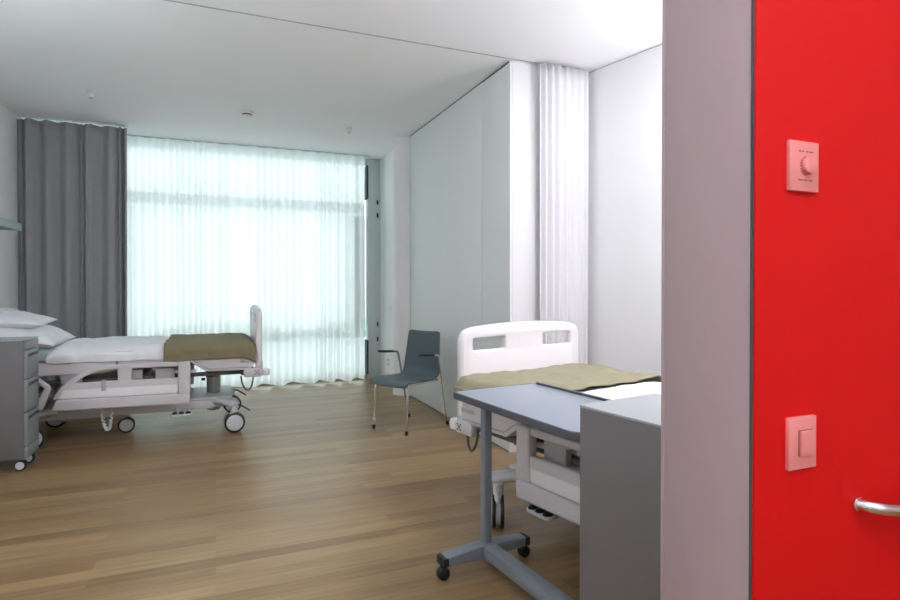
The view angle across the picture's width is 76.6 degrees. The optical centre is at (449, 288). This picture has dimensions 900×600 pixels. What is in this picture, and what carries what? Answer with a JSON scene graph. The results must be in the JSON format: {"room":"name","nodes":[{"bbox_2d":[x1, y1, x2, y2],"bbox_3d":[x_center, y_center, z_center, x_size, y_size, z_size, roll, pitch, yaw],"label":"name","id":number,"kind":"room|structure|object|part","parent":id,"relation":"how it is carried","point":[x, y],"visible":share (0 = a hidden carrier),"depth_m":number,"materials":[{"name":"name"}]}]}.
{"room":"hospital room","nodes":[
{"label":"hospital room","id":0,"kind":"room"},
{"bbox_2d":[0,103,18,308],"bbox_3d":[-2.805,-0.216,1.817,0.200,2.900,9.900,0,1,-22],"label":"wall","id":1,"kind":"structure","parent":0,"point":[8,120],"depth_m":5.38,"materials":[{"name":"white paint"}]},
{"bbox_2d":[0,217,21,230],"bbox_3d":[-3.364,-0.539,3.703,0.205,0.068,2.920,0,1,-22],"label":"wall shelf","id":2,"kind":"object","parent":1,"relation":"attached to","point":[5,224],"visible":1,"depth_m":4.88,"materials":[{"name":"blue paint"}]},
{"bbox_3d":[-3.925,-0.542,5.041,0.187,0.050,0.018,0,1,-22],"label":"panel","id":3,"kind":"part","parent":2,"relation":"part of","materials":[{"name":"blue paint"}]},
{"bbox_2d":[0,378,579,599],"bbox_3d":[0.003,1.285,2.890,6.200,0.120,9.720,0,1,-22],"label":"floor","id":4,"kind":"structure","parent":0,"point":[308,500],"depth_m":3.17,"materials":[{"name":"brown wood"}]},
{"bbox_2d":[0,336,38,470],"bbox_3d":[-3.080,0.776,3.837,0.458,0.880,0.272,0,1,-22],"label":"bedside cabinet","id":5,"kind":"object","parent":4,"relation":"on","point":[19,376],"visible":1,"depth_m":3.78,"materials":[{"name":"grey laminate"}]},
{"bbox_3d":[-2.878,0.375,3.917,0.019,0.052,0.266,0,1,-22],"label":"drawer","id":6,"kind":"part","parent":5,"relation":"part of","materials":[{"name":"grey laminate"}]},
{"bbox_3d":[-2.878,1.091,3.923,0.019,0.074,0.266,0,1,-22],"label":"drawer","id":7,"kind":"part","parent":5,"relation":"part of","materials":[{"name":"grey laminate"}]},
{"bbox_3d":[-2.878,0.937,3.922,0.019,0.217,0.266,0,1,-22],"label":"drawer","id":8,"kind":"part","parent":5,"relation":"part of","materials":[{"name":"grey laminate"}]},
{"bbox_3d":[-2.878,0.713,3.920,0.019,0.215,0.266,0,1,-22],"label":"drawer","id":9,"kind":"part","parent":5,"relation":"part of","materials":[{"name":"grey laminate"}]},
{"bbox_3d":[-2.878,0.503,3.918,0.019,0.189,0.266,0,1,-22],"label":"drawer","id":10,"kind":"part","parent":5,"relation":"part of","materials":[{"name":"grey laminate"}]},
{"bbox_2d":[0,304,269,446],"bbox_3d":[-2.680,0.677,4.894,2.094,1.060,1.012,0,1,-22],"label":"hospital bed","id":11,"kind":"object","parent":4,"relation":"on","point":[125,388],"visible":0.8,"depth_m":4.54,"materials":[{"name":"paint"}]},
{"bbox_3d":[-3.179,0.758,4.176,0.429,0.288,0.036,0,1,-22],"label":"head rail","id":12,"kind":"part","parent":11,"relation":"part of","materials":[{"name":"white plastic"}]},
{"bbox_2d":[38,340,68,362],"bbox_3d":[-2.687,0.501,4.889,1.825,0.098,0.850,0,1,-22],"label":"mattress","id":13,"kind":"object","parent":11,"relation":"on","point":[42,354],"visible":0.14,"depth_m":4.29,"materials":[{"name":"fabric"}]},
{"bbox_2d":[0,325,75,348],"bbox_3d":[-3.393,0.361,4.521,0.587,0.248,0.780,0,1,-22],"label":"pillow","id":14,"kind":"object","parent":13,"relation":"on","point":[49,336],"visible":0.46,"depth_m":4.33,"materials":[{"name":"white fabric"}]},
{"bbox_2d":[0,311,57,327],"bbox_3d":[-3.506,0.249,4.506,0.579,0.146,0.740,0,1,-26],"label":"pillow","id":15,"kind":"object","parent":14,"relation":"on","point":[18,319],"visible":0.89,"depth_m":4.32,"materials":[{"name":"white fabric"}]},
{"bbox_2d":[45,336,169,363],"bbox_3d":[-2.808,0.489,4.840,0.850,0.151,0.953,0,1,-22],"label":"duvet","id":16,"kind":"object","parent":13,"relation":"on","point":[112,348],"visible":0.96,"depth_m":4.48,"materials":[{"name":"white fabric"}]},
{"bbox_2d":[164,333,255,362],"bbox_3d":[-2.138,0.524,5.112,0.708,0.202,0.968,0,1,-22],"label":"blanket","id":17,"kind":"object","parent":13,"relation":"on","point":[179,347],"visible":1,"depth_m":4.72,"materials":[{"name":"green fabric"}]},
{"bbox_3d":[-3.174,0.602,4.689,0.870,0.095,0.900,0,1,-22],"label":"backrest","id":18,"kind":"part","parent":11,"relation":"part of","materials":[{"name":"white fabric"}]},
{"bbox_3d":[-2.659,0.741,4.379,0.035,0.082,0.028,0,1,-22],"label":"release lever","id":19,"kind":"part","parent":11,"relation":"part of","materials":[{"name":"grey plastic"}]},
{"bbox_3d":[-2.677,1.001,4.439,0.105,0.210,0.032,0,1,-22],"label":"control cord","id":20,"kind":"part","parent":11,"relation":"part of","materials":[{"name":"white plastic"}]},
{"bbox_3d":[-2.555,0.705,4.433,0.902,0.242,0.036,0,1,-22],"label":"rail","id":21,"kind":"part","parent":11,"relation":"part of","materials":[{"name":"white plastic"}]},
{"bbox_3d":[-2.917,0.698,5.309,0.902,0.242,0.036,0,1,-22],"label":"rail","id":22,"kind":"part","parent":11,"relation":"part of","materials":[{"name":"white plastic"}]},
{"bbox_3d":[-2.652,0.974,4.908,1.530,0.097,0.859,0,1,-22],"label":"frame","id":23,"kind":"part","parent":11,"relation":"part of","materials":[{"name":"paint"}]},
{"bbox_3d":[-2.532,0.582,4.954,0.500,0.050,0.900,0,1,-22],"label":"seat","id":24,"kind":"part","parent":11,"relation":"part of","materials":[{"name":"white plastic"}]},
{"bbox_3d":[-2.684,0.715,4.892,1.890,0.045,0.790,0,1,-22],"label":"deck frame","id":25,"kind":"part","parent":11,"relation":"part of","materials":[{"name":"white metal"}]},
{"bbox_3d":[-2.217,1.012,4.712,0.165,0.041,0.197,0,1,-22],"label":"pedal plate","id":26,"kind":"part","parent":11,"relation":"part of","materials":[{"name":"white plastic"}]},
{"bbox_3d":[-2.145,0.711,4.602,0.090,0.257,0.055,0,1,-22],"label":"rail post","id":27,"kind":"part","parent":11,"relation":"part of","materials":[{"name":"white plastic"}]},
{"bbox_3d":[-1.792,0.402,5.257,0.052,0.485,0.896,0,1,-22],"label":"footboard","id":28,"kind":"part","parent":11,"relation":"part of","materials":[{"name":"white plastic"}]},
{"bbox_3d":[-1.630,0.673,4.867,0.060,0.130,0.050,0,1,-22],"label":"board post","id":29,"kind":"part","parent":11,"relation":"part of","materials":[{"name":"white plastic"}]},
{"bbox_2d":[370,330,448,435],"bbox_3d":[-0.362,0.792,5.009,0.518,0.832,0.547,0,1,38],"label":"chair","id":30,"kind":"object","parent":4,"relation":"on","point":[422,363],"visible":1,"depth_m":5.08,"materials":[{"name":"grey plastic"}]},
{"bbox_3d":[-0.549,0.991,5.075,0.027,0.410,0.376,0,1,38],"label":"leg","id":31,"kind":"part","parent":30,"relation":"part of","materials":[{"name":"silver metal"}]},
{"bbox_3d":[-0.578,0.558,5.122,0.036,0.031,0.179,0,1,38],"label":"armrest","id":32,"kind":"part","parent":30,"relation":"part of","materials":[{"name":"black rubber"}]},
{"bbox_3d":[-0.501,0.870,5.220,0.029,0.653,0.376,0,1,40],"label":"leg","id":33,"kind":"part","parent":30,"relation":"part of","materials":[{"name":"silver metal"}]},
{"bbox_3d":[-0.253,0.993,4.847,0.027,0.410,0.376,0,1,38],"label":"leg","id":34,"kind":"part","parent":30,"relation":"part of","materials":[{"name":"silver metal"}]},
{"bbox_3d":[-0.196,0.561,4.828,0.036,0.031,0.179,0,1,38],"label":"armrest","id":35,"kind":"part","parent":30,"relation":"part of","materials":[{"name":"black rubber"}]},
{"bbox_3d":[-0.124,0.873,4.929,0.029,0.653,0.376,0,1,36],"label":"leg","id":36,"kind":"part","parent":30,"relation":"part of","materials":[{"name":"silver metal"}]},
{"bbox_2d":[450,321,579,527],"bbox_3d":[0.960,0.713,2.581,1.012,1.030,2.094,0,1,-34],"label":"hospital bed","id":37,"kind":"object","parent":4,"relation":"on","point":[550,483],"visible":0.26,"depth_m":2.93,"materials":[{"name":"paint"}]},
{"bbox_3d":[0.074,0.718,3.144,0.050,0.130,0.060,0,1,-34],"label":"board post","id":38,"kind":"part","parent":37,"relation":"part of","materials":[{"name":"white plastic"}]},
{"bbox_3d":[0.943,0.994,2.608,0.859,0.097,1.530,0,1,-34],"label":"frame","id":39,"kind":"part","parent":37,"relation":"part of","materials":[{"name":"paint"}]},
{"bbox_3d":[0.427,0.448,3.377,0.896,0.485,0.052,0,1,-34],"label":"footboard","id":40,"kind":"part","parent":37,"relation":"part of","materials":[{"name":"white plastic"}]},
{"bbox_3d":[0.353,0.758,2.637,0.055,0.257,0.090,0,1,-34],"label":"rail post","id":41,"kind":"part","parent":37,"relation":"part of","materials":[{"name":"white plastic"}]},
{"bbox_3d":[0.963,0.765,2.577,0.790,0.045,1.890,0,1,-34],"label":"deck frame","id":42,"kind":"part","parent":37,"relation":"part of","materials":[{"name":"white metal"}]},
{"bbox_3d":[0.473,1.030,2.688,0.197,0.041,0.165,0,1,-34],"label":"pedal plate","id":43,"kind":"part","parent":37,"relation":"part of","materials":[{"name":"white plastic"}]},
{"bbox_3d":[0.600,0.754,2.267,0.036,0.242,0.902,0,1,-34],"label":"rail","id":44,"kind":"part","parent":37,"relation":"part of","materials":[{"name":"white plastic"}]},
{"bbox_2d":[575,379,660,391],"bbox_3d":[0.964,0.552,2.573,0.850,0.098,1.825,0,1,-34],"label":"mattress","id":45,"kind":"object","parent":37,"relation":"on","point":[590,388],"visible":0.02,"depth_m":2.92,"materials":[{"name":"fabric"}]},
{"bbox_2d":[454,363,660,390],"bbox_3d":[0.612,0.521,3.102,1.034,0.130,0.622,0,1,-34],"label":"blanket","id":46,"kind":"object","parent":45,"relation":"on","point":[572,376],"visible":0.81,"depth_m":3.07,"materials":[{"name":"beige fabric"}]},
{"bbox_2d":[582,382,660,399],"bbox_3d":[1.011,0.546,2.505,0.927,0.116,0.939,0,1,-34],"label":"duvet","id":47,"kind":"object","parent":45,"relation":"on","point":[630,390],"visible":0.12,"depth_m":2.75,"materials":[{"name":"white fabric"}]},
{"bbox_2d":[436,382,610,599],"bbox_3d":[0.358,0.836,2.228,0.554,0.789,0.816,0,1,-29],"label":"table","id":48,"kind":"object","parent":4,"relation":"on","point":[555,410],"visible":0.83,"depth_m":2.39,"materials":[{"name":"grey laminate"}]},
{"bbox_3d":[0.164,0.802,2.507,0.100,0.653,0.080,0,1,-29],"label":"post","id":49,"kind":"part","parent":48,"relation":"part of","materials":[{"name":"grey metal"}]},
{"bbox_2d":[579,393,660,599],"bbox_3d":[0.667,0.796,1.651,0.352,0.880,0.458,0,1,-32],"label":"base cabinet","id":50,"kind":"object","parent":4,"relation":"on","point":[620,439],"visible":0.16,"depth_m":1.62,"materials":[{"name":"grey laminate"}]},
{"bbox_2d":[0,0,661,159],"bbox_3d":[-0.031,-1.751,2.946,6.200,0.150,9.900,0,1,-22],"label":"ceiling","id":51,"kind":"structure","parent":0,"point":[154,68],"depth_m":4.12,"materials":[{"name":"paint"}]},
{"bbox_2d":[17,116,128,126],"bbox_3d":[-3.802,-1.696,5.773,0.960,0.008,0.020,0,1,-22],"label":"track","id":52,"kind":"object","parent":51,"relation":"attached to","point":[17,116],"visible":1,"depth_m":5.76,"materials":[{"name":"metal"}]},
{"bbox_2d":[17,117,126,398],"bbox_3d":[-3.814,-0.256,5.786,0.952,2.871,0.107,0,1,-22],"label":"curtain","id":53,"kind":"object","parent":52,"relation":"hanging from","point":[72,177],"visible":0.68,"depth_m":5.78,"materials":[{"name":"grey fabric"}]},
{"bbox_2d":[86,91,95,98],"bbox_3d":[-3.086,-1.667,4.901,0.072,0.052,0.072,0,1,-22],"label":"sprinkler head","id":54,"kind":"object","parent":51,"relation":"attached to","point":[88,92],"visible":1,"depth_m":4.89},
{"bbox_2d":[240,110,253,117],"bbox_3d":[-1.946,-1.673,5.468,0.120,0.050,0.120,0,1,-22],"label":"smoke detector","id":55,"kind":"object","parent":51,"relation":"attached to","point":[245,113],"visible":1,"depth_m":5.43,"materials":[{"name":"white plastic"}]},
{"bbox_2d":[128,135,370,156],"bbox_3d":[-2.345,-1.704,6.806,2.862,0.012,0.024,0,1,-22],"label":"track","id":56,"kind":"object","parent":51,"relation":"attached to","point":[128,135],"visible":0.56,"depth_m":6.77,"materials":[{"name":"metal"}]},
{"bbox_2d":[127,135,364,387],"bbox_3d":[-2.377,-0.258,6.807,2.795,2.874,0.088,0,1,-22],"label":"sheer curtain","id":57,"kind":"object","parent":56,"relation":"hanging from","point":[215,231],"visible":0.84,"depth_m":6.80,"materials":[{"name":"white fabric"}]},
{"bbox_2d":[164,0,540,63],"bbox_3d":[-1.012,-1.679,3.570,4.460,0.004,0.012,0,1,-22],"label":"track","id":58,"kind":"object","parent":51,"relation":"attached to","point":[164,0],"visible":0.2,"depth_m":3.70,"materials":[{"name":"grey metal"}]},
{"bbox_2d":[540,63,588,442],"bbox_3d":[0.863,-0.257,4.292,0.435,2.818,0.044,0,1,-22],"label":"curtain","id":59,"kind":"object","parent":58,"relation":"hanging from","point":[564,91],"visible":0.66,"depth_m":4.29,"materials":[{"name":"white fabric"}]},
{"bbox_2d":[393,136,410,395],"bbox_3d":[-0.565,-0.257,6.487,0.170,2.900,0.310,0,1,-22],"label":"column","id":60,"kind":"structure","parent":0,"point":[401,144],"depth_m":6.37,"materials":[{"name":"white paint"}]},
{"bbox_2d":[380,61,539,452],"bbox_3d":[0.695,-0.256,6.462,2.188,2.900,3.978,0,1,-22],"label":"wall partition","id":61,"kind":"structure","parent":0,"point":[475,165],"depth_m":4.86,"materials":[{"name":"white paint"}]},
{"bbox_2d":[260,159,380,384],"bbox_3d":[-2.712,-0.260,6.884,3.834,2.900,0.200,0,1,-22],"label":"window","id":62,"kind":"structure","parent":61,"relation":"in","point":[372,166],"depth_m":7.54,"materials":[{"name":"metal"}]},
{"bbox_3d":[-0.085,-0.247,5.516,0.020,2.882,1.852,0,1,-22],"label":"wide panel","id":63,"kind":"part","parent":61,"relation":"part of","materials":[{"name":"grey paint"}]},
{"bbox_3d":[0.356,-0.236,4.444,0.020,2.878,0.454,0,1,-22],"label":"narrow panel","id":64,"kind":"part","parent":61,"relation":"part of","materials":[{"name":"white paint"}]},
{"bbox_3d":[0.813,-0.231,4.366,0.768,2.885,0.013,0,1,-22],"label":"panel","id":65,"kind":"part","parent":61,"relation":"part of","materials":[{"name":"white paint"}]},
{"bbox_2d":[588,44,661,375],"bbox_3d":[2.319,-0.230,3.410,1.512,2.900,2.928,0,1,-22],"label":"wall","id":66,"kind":"structure","parent":0,"point":[625,138],"depth_m":4.15,"materials":[{"name":"white paint"}]},
{"bbox_2d":[660,0,899,599],"bbox_3d":[1.882,-0.214,1.605,3.094,2.900,0.207,0,1,-22],"label":"wall","id":67,"kind":"structure","parent":0,"point":[778,304],"depth_m":1.00,"materials":[{"name":"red paint"}]},
{"bbox_3d":[0.416,-0.210,1.109,0.004,2.900,0.007,0,1,-22],"label":"edge trim","id":68,"kind":"part","parent":67,"relation":"part of","materials":[{"name":"grey paint"}]},
{"bbox_3d":[0.492,-0.208,0.927,0.004,2.900,0.004,0,1,-22],"label":"edge trim","id":69,"kind":"part","parent":67,"relation":"part of","materials":[{"name":"red paint"}]},
{"bbox_2d":[785,414,815,470],"bbox_3d":[0.593,0.259,0.958,0.067,0.088,0.014,0,1,-22],"label":"light switch","id":70,"kind":"object","parent":67,"relation":"attached to","point":[800,431],"visible":1,"depth_m":0.95,"materials":[{"name":"pink plastic"}]},
{"bbox_2d":[786,140,818,192],"bbox_3d":[0.594,-0.205,0.954,0.070,0.084,0.016,0,1,-22],"label":"dimmer switch","id":71,"kind":"object","parent":67,"relation":"attached to","point":[802,157],"visible":1,"depth_m":0.95,"materials":[{"name":"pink plastic"}]},
{"bbox_3d":[0.601,-0.205,0.952,0.027,0.027,0.008,0,1,-22],"label":"knob","id":72,"kind":"part","parent":71,"relation":"part of","materials":[{"name":"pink plastic"}]},
{"bbox_2d":[852,496,899,516],"bbox_3d":[1.183,0.386,1.166,0.974,0.032,0.090,0,1,-22],"label":"handrail","id":73,"kind":"object","parent":67,"relation":"attached to","point":[858,503],"visible":1,"depth_m":1.00,"materials":[{"name":"silver metal"}]}
]}

